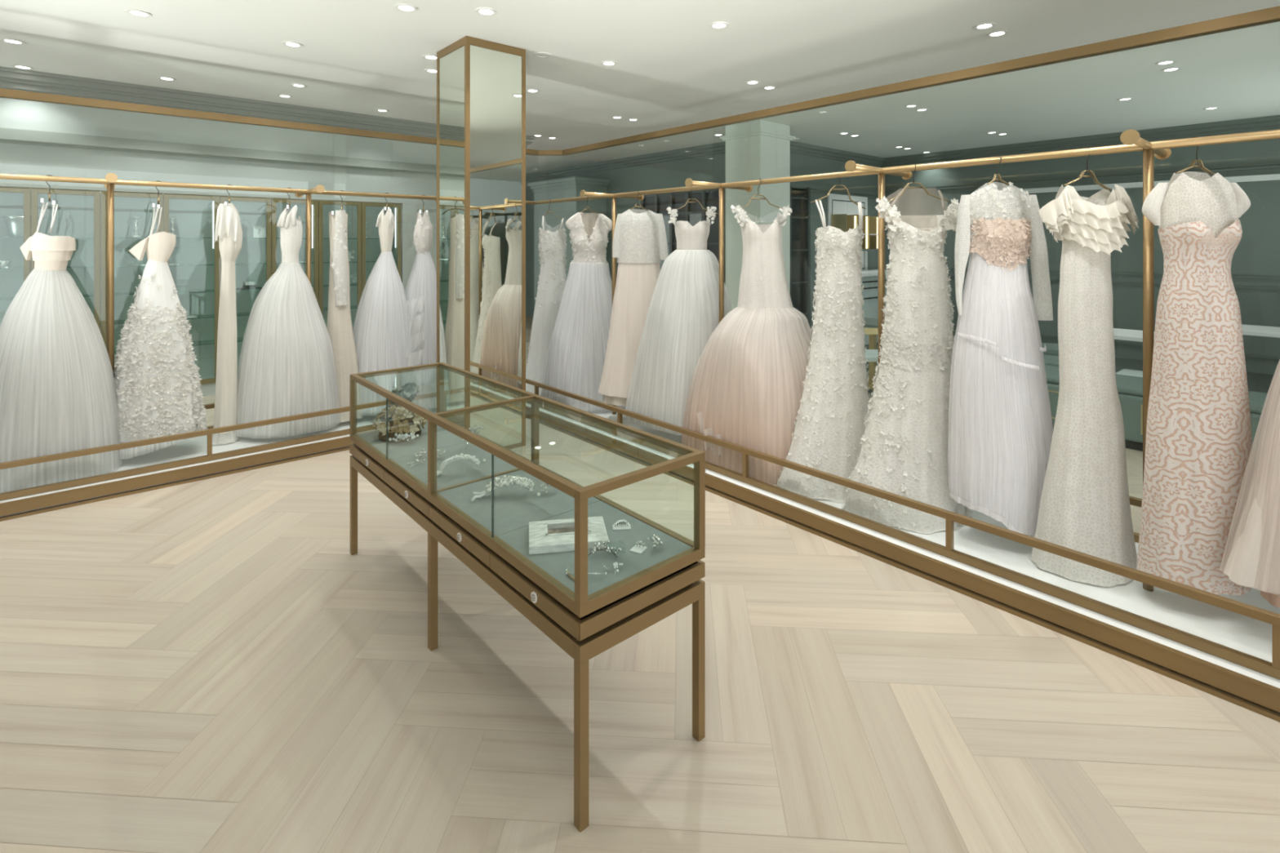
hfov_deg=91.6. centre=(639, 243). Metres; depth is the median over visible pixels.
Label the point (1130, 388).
cabinet
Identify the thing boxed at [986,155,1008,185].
clothes hanger
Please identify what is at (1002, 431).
gown
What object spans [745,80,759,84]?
recessed light
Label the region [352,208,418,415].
gown
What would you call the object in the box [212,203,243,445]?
gown
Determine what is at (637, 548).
earring
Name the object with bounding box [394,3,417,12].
recessed light
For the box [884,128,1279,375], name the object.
wall
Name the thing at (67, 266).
shelf
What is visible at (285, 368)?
gown
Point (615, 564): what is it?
earring
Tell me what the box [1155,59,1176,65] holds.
recessed light
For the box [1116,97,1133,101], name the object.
recessed light
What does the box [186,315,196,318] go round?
dish
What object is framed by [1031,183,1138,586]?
gown
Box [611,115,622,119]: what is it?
recessed light
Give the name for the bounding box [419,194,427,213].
hanger
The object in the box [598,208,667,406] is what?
gown
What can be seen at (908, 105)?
recessed light
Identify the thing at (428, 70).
recessed light
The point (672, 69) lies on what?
ceiling
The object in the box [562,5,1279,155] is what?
trim
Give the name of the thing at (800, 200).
door
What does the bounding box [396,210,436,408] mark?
gown
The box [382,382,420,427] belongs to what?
tiara
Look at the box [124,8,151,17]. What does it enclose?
recessed light
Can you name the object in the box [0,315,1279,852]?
floor
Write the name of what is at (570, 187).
wall
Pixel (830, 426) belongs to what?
gown
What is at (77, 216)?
glass panel
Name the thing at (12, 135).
trim
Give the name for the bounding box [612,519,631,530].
comb
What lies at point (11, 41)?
recessed light
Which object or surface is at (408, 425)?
crown
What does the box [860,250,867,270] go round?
framed picture
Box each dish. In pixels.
[0,260,11,266]
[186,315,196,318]
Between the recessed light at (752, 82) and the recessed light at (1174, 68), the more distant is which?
the recessed light at (752, 82)
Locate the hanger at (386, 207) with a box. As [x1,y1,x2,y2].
[384,192,390,210]
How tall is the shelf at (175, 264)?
0.014 m
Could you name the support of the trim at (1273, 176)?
attached to the wall at (1257, 253)
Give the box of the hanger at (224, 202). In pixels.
[223,184,231,205]
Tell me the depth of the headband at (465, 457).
2.65 m
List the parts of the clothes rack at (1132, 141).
post, post, post, hanging rail, post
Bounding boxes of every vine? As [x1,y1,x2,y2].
[413,446,445,459]
[587,539,622,557]
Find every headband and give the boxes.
[426,453,480,479]
[565,563,607,581]
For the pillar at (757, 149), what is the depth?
7.95 m
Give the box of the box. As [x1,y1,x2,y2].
[236,280,262,289]
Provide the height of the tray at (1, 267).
0.014 m
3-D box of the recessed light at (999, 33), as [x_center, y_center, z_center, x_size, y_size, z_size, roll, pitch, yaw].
[2.617,-1.537,4.555,0.140,0.006,0.140,0,0,-41]
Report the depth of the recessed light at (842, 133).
8.68 m
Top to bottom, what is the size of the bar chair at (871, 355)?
0.800 m
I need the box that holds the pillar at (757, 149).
[720,119,795,311]
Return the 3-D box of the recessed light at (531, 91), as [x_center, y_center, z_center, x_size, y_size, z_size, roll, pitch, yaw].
[-1.080,-1.537,6.254,0.140,0.006,0.140,0,0,-41]
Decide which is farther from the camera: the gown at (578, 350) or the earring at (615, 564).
the gown at (578, 350)
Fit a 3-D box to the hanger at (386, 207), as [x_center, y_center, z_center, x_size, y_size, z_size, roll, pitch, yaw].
[-2.232,-0.372,5.489,0.050,0.157,0.384,0,0,-22]
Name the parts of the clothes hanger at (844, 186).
shoulder frame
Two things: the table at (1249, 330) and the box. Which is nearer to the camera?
the table at (1249, 330)
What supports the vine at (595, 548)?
on the display case
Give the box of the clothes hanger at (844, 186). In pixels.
[810,171,866,208]
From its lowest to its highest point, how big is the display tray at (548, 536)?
0.037 m
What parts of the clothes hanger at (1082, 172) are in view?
shoulder frame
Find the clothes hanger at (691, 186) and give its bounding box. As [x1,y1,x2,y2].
[677,186,719,214]
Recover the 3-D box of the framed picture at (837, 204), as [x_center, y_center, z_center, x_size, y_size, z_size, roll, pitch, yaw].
[3.527,-0.556,10.555,1.248,0.526,0.026,0,0,-41]
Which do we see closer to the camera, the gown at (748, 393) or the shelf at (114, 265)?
the gown at (748, 393)
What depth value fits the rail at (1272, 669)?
2.82 m
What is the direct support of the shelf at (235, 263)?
attached to the display cabinet at (251, 211)
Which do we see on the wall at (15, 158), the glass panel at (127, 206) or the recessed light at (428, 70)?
the glass panel at (127, 206)
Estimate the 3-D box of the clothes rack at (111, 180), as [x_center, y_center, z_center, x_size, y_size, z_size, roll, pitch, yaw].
[-3.595,0.524,4.279,6.630,1.960,0.669,0,0,-41]
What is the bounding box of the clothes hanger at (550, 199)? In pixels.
[541,199,564,219]
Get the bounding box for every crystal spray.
[388,432,418,443]
[461,424,484,449]
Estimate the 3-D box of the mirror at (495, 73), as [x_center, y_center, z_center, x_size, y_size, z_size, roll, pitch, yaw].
[-1.103,0.045,4.773,0.441,3.048,0.012,0,0,-41]
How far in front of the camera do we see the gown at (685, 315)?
4.61 m
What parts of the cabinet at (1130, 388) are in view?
trim, seat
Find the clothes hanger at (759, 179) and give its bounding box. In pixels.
[742,178,782,208]
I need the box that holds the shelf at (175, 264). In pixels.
[124,262,186,266]
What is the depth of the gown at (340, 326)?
5.17 m
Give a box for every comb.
[539,480,555,494]
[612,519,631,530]
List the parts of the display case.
corner post, leg, drawer, drawer, post, leg, corner post, drawer, frame, table frame, frame, drawer, post, leg, corner post, leg, corner post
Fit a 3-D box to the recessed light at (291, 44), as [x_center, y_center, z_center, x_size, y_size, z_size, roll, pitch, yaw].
[-2.680,-1.537,4.798,0.140,0.006,0.140,0,0,-41]
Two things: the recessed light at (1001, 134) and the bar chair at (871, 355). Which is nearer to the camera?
the bar chair at (871, 355)
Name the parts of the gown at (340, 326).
lace panel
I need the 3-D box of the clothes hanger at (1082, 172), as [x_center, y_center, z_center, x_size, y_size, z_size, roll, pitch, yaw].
[2.071,-0.349,2.880,0.214,0.202,0.050,0,0,0]
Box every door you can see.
[640,188,719,275]
[790,185,810,340]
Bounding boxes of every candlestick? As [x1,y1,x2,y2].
[129,217,142,236]
[168,217,178,237]
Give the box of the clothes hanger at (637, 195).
[629,195,648,210]
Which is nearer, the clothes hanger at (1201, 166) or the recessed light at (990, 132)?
the clothes hanger at (1201, 166)
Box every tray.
[0,266,17,268]
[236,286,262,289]
[528,515,608,555]
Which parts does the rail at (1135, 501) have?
rail, rail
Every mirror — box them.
[439,45,464,426]
[470,44,521,446]
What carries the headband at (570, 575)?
on the display case
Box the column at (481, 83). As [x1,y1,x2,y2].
[436,35,525,449]
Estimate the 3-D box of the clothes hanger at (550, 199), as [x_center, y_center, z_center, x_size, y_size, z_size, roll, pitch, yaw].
[-0.873,-0.346,6.250,0.232,0.208,0.050,0,0,0]
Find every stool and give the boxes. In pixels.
[1041,354,1058,366]
[1116,368,1142,377]
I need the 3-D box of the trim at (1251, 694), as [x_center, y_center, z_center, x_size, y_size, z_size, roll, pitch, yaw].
[-1.250,1.552,1.133,6.412,0.096,6.952,0,0,-41]
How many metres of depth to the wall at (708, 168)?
11.06 m
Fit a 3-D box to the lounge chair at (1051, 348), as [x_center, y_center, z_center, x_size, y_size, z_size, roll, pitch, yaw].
[4.573,1.164,7.042,0.600,0.860,0.594,0,0,19]
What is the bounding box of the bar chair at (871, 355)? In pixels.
[863,328,878,362]
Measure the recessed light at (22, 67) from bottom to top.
0.006 m
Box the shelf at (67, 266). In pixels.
[66,266,93,267]
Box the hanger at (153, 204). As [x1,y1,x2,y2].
[151,180,161,208]
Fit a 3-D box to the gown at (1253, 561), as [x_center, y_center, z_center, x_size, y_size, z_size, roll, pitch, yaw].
[2.635,0.585,2.356,0.773,1.569,0.382,0,0,4]
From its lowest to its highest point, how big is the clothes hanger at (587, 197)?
0.184 m
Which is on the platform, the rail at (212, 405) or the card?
the rail at (212, 405)
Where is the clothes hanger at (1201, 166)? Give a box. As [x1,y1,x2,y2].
[1175,136,1214,174]
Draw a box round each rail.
[0,391,436,500]
[203,359,527,429]
[525,378,1279,679]
[1128,495,1142,542]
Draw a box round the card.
[253,225,266,237]
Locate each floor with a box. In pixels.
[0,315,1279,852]
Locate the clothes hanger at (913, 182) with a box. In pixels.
[887,163,950,201]
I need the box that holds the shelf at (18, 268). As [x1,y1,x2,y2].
[0,266,23,269]
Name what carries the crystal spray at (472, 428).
on the display case
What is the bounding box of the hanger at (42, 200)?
[40,174,55,205]
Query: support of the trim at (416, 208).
attached to the wall at (15, 158)
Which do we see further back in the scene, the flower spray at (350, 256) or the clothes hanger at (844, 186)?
the flower spray at (350, 256)
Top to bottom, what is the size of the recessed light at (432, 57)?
0.006 m
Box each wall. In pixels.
[0,97,436,396]
[525,152,725,315]
[528,176,609,310]
[790,152,878,341]
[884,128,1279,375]
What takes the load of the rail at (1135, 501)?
on the platform
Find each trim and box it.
[0,66,536,147]
[0,88,537,155]
[0,127,436,174]
[0,405,1279,722]
[414,206,436,258]
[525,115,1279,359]
[537,150,562,155]
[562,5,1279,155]
[1022,173,1279,193]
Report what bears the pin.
on the display case
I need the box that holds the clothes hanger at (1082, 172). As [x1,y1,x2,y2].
[1062,146,1111,190]
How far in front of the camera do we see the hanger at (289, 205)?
4.95 m
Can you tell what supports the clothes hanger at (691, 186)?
hanging from the clothes rack at (1132, 141)
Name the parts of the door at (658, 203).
pane, pane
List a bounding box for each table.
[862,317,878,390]
[1113,328,1142,342]
[1241,324,1279,337]
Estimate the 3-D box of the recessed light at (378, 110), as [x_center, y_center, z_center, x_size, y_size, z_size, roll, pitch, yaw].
[-2.974,-1.537,7.184,0.140,0.006,0.140,0,0,-41]
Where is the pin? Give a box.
[407,458,425,467]
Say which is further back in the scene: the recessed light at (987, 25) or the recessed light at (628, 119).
the recessed light at (628, 119)
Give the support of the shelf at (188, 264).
attached to the glass panel at (197, 282)
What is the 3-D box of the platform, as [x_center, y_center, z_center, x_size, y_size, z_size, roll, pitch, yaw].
[-1.181,1.552,1.797,7.390,0.095,7.860,0,0,-41]
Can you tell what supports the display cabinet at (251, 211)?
on the wall at (15, 158)
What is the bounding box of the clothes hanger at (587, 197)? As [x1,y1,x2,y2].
[581,197,597,213]
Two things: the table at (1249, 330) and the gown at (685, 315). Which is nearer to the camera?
the gown at (685, 315)
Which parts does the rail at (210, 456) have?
post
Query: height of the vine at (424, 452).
0.054 m
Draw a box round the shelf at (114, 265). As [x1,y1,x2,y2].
[114,265,145,266]
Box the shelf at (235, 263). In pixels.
[235,262,266,264]
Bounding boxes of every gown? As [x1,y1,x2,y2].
[0,202,123,493]
[111,206,208,459]
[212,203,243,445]
[235,206,340,439]
[326,208,364,422]
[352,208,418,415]
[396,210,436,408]
[525,215,567,395]
[540,212,626,413]
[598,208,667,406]
[623,206,732,435]
[681,204,812,482]
[777,200,870,502]
[840,195,973,533]
[948,182,1053,537]
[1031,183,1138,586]
[1136,171,1253,595]
[1219,359,1279,608]
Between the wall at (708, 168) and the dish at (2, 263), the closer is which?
the dish at (2, 263)
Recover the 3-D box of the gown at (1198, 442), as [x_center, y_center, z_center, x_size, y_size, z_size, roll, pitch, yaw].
[2.332,0.563,2.607,0.450,1.738,0.284,0,0,0]
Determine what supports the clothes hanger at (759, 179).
hanging from the clothes rack at (1132, 141)
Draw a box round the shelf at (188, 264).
[168,263,214,266]
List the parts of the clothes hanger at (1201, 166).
shoulder frame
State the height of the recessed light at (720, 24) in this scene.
0.006 m
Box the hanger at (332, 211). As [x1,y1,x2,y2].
[331,190,343,214]
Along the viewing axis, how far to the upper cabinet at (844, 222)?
10.47 m
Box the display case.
[349,362,705,832]
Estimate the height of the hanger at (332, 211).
0.209 m
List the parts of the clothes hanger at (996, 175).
shoulder frame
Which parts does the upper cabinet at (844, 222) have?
panel, panel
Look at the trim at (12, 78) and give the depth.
6.38 m
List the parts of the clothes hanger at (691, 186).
shoulder frame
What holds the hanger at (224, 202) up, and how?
hanging from the clothes rack at (111, 180)
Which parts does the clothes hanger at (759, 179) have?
shoulder frame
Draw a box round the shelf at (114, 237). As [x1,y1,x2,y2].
[114,236,147,238]
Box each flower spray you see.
[347,249,355,262]
[350,272,356,284]
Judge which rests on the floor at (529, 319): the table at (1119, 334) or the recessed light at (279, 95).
the table at (1119, 334)
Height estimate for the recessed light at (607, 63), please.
0.006 m
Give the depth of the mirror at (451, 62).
4.79 m
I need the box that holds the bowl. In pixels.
[0,215,46,236]
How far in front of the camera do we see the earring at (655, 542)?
2.01 m
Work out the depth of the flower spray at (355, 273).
7.63 m
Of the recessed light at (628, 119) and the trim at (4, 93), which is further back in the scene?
the recessed light at (628, 119)
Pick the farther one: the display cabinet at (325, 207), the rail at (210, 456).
the display cabinet at (325, 207)
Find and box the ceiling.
[0,0,1279,173]
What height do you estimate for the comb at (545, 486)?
0.062 m
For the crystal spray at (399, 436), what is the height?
0.047 m
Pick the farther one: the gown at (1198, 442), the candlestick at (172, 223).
the candlestick at (172, 223)
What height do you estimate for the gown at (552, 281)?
1.782 m
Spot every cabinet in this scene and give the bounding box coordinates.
[0,186,31,325]
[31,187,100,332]
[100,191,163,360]
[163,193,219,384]
[219,195,271,379]
[264,198,318,305]
[311,200,361,337]
[351,202,401,337]
[831,213,878,251]
[1043,364,1274,473]
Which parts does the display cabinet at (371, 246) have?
door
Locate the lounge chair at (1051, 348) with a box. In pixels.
[1040,342,1058,355]
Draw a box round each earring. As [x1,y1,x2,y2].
[613,561,622,574]
[629,540,647,554]
[646,535,662,549]
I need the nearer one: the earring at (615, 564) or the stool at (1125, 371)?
the earring at (615, 564)
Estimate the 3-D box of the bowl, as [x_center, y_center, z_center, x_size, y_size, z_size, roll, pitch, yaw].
[-5.684,-0.158,5.736,0.312,0.183,0.312,0,0,-41]
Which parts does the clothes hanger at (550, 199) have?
shoulder frame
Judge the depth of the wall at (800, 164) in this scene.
10.06 m
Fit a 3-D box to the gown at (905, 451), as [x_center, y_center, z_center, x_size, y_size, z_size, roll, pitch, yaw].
[1.492,0.590,3.475,0.565,1.846,0.564,0,0,-42]
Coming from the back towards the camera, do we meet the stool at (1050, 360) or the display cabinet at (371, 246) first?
the display cabinet at (371, 246)
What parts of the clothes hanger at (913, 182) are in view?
shoulder frame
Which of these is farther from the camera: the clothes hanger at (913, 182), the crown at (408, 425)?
the clothes hanger at (913, 182)
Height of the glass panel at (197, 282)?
1.975 m
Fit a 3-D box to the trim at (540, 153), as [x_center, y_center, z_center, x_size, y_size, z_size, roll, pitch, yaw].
[-1.004,0.118,6.997,0.297,2.337,0.060,0,0,4]
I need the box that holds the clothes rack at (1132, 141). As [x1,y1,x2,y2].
[533,128,1279,591]
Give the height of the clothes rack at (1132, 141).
1.960 m
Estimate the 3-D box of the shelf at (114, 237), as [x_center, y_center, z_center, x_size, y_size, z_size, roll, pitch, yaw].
[-5.140,-0.062,6.289,0.473,0.008,0.315,0,0,-41]
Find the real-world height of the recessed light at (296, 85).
0.006 m
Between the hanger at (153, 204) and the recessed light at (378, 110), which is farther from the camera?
the recessed light at (378, 110)
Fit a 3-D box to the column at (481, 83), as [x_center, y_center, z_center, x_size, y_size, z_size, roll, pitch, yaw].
[-1.270,0.030,4.964,0.503,3.139,0.532,0,0,-41]
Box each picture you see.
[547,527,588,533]
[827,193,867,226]
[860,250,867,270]
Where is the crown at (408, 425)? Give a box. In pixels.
[371,403,426,442]
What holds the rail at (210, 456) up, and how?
on the platform
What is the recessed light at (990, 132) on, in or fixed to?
in the ceiling
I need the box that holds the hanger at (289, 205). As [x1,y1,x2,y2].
[286,187,297,208]
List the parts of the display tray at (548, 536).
moulding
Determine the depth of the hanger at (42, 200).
4.06 m
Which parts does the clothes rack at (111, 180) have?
post, hanging rail, post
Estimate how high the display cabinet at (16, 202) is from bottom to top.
1.975 m
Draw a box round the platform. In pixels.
[0,402,1279,688]
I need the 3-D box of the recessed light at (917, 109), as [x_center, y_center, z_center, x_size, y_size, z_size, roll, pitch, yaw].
[3.237,-1.537,7.143,0.140,0.006,0.140,0,0,-41]
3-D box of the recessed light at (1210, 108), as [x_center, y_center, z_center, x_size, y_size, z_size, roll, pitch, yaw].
[6.489,-1.537,7.063,0.140,0.006,0.140,0,0,-41]
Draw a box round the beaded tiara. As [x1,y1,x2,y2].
[470,475,534,502]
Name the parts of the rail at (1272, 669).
post, post, post, post, post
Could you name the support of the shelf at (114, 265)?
attached to the glass panel at (127, 206)
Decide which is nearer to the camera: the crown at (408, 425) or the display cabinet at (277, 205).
the crown at (408, 425)
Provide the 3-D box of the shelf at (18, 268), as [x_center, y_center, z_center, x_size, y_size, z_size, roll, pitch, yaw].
[-5.860,0.225,5.658,0.473,0.008,0.315,0,0,-41]
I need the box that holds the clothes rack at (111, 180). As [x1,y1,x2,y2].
[0,173,534,394]
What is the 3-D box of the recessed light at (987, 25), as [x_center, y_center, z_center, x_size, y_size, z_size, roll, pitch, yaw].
[2.434,-1.537,4.396,0.140,0.006,0.140,0,0,-41]
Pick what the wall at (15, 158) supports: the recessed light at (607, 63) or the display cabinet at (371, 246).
the display cabinet at (371, 246)
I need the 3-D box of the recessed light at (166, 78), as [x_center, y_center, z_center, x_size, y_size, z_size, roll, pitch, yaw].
[-4.407,-1.537,5.793,0.140,0.006,0.140,0,0,-41]
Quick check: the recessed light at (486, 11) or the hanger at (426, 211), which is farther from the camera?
the hanger at (426, 211)
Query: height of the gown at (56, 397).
1.771 m
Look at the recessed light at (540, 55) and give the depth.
5.07 m
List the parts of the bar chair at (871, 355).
backrest, seat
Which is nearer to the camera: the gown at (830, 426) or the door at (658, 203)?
the gown at (830, 426)
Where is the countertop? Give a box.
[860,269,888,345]
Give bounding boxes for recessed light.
[0,38,26,44]
[11,64,34,70]
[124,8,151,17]
[157,76,176,80]
[277,94,292,97]
[282,40,302,47]
[290,83,306,87]
[376,109,388,111]
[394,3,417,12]
[422,54,436,60]
[424,68,436,73]
[475,7,497,16]
[525,88,539,93]
[533,52,551,57]
[600,60,617,66]
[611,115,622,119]
[627,118,639,120]
[709,21,728,29]
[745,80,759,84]
[762,85,777,89]
[839,132,849,134]
[904,104,918,107]
[915,108,928,111]
[973,22,995,30]
[986,30,1008,37]
[986,131,997,133]
[996,133,1008,135]
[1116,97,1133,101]
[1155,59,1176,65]
[1160,66,1181,71]
[1203,106,1219,110]
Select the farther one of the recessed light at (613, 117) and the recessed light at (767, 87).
the recessed light at (613, 117)
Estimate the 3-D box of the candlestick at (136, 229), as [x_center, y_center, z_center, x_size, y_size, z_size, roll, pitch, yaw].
[-5.076,-0.167,6.269,0.104,0.200,0.104,0,0,-41]
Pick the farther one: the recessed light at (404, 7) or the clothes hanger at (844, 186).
the recessed light at (404, 7)

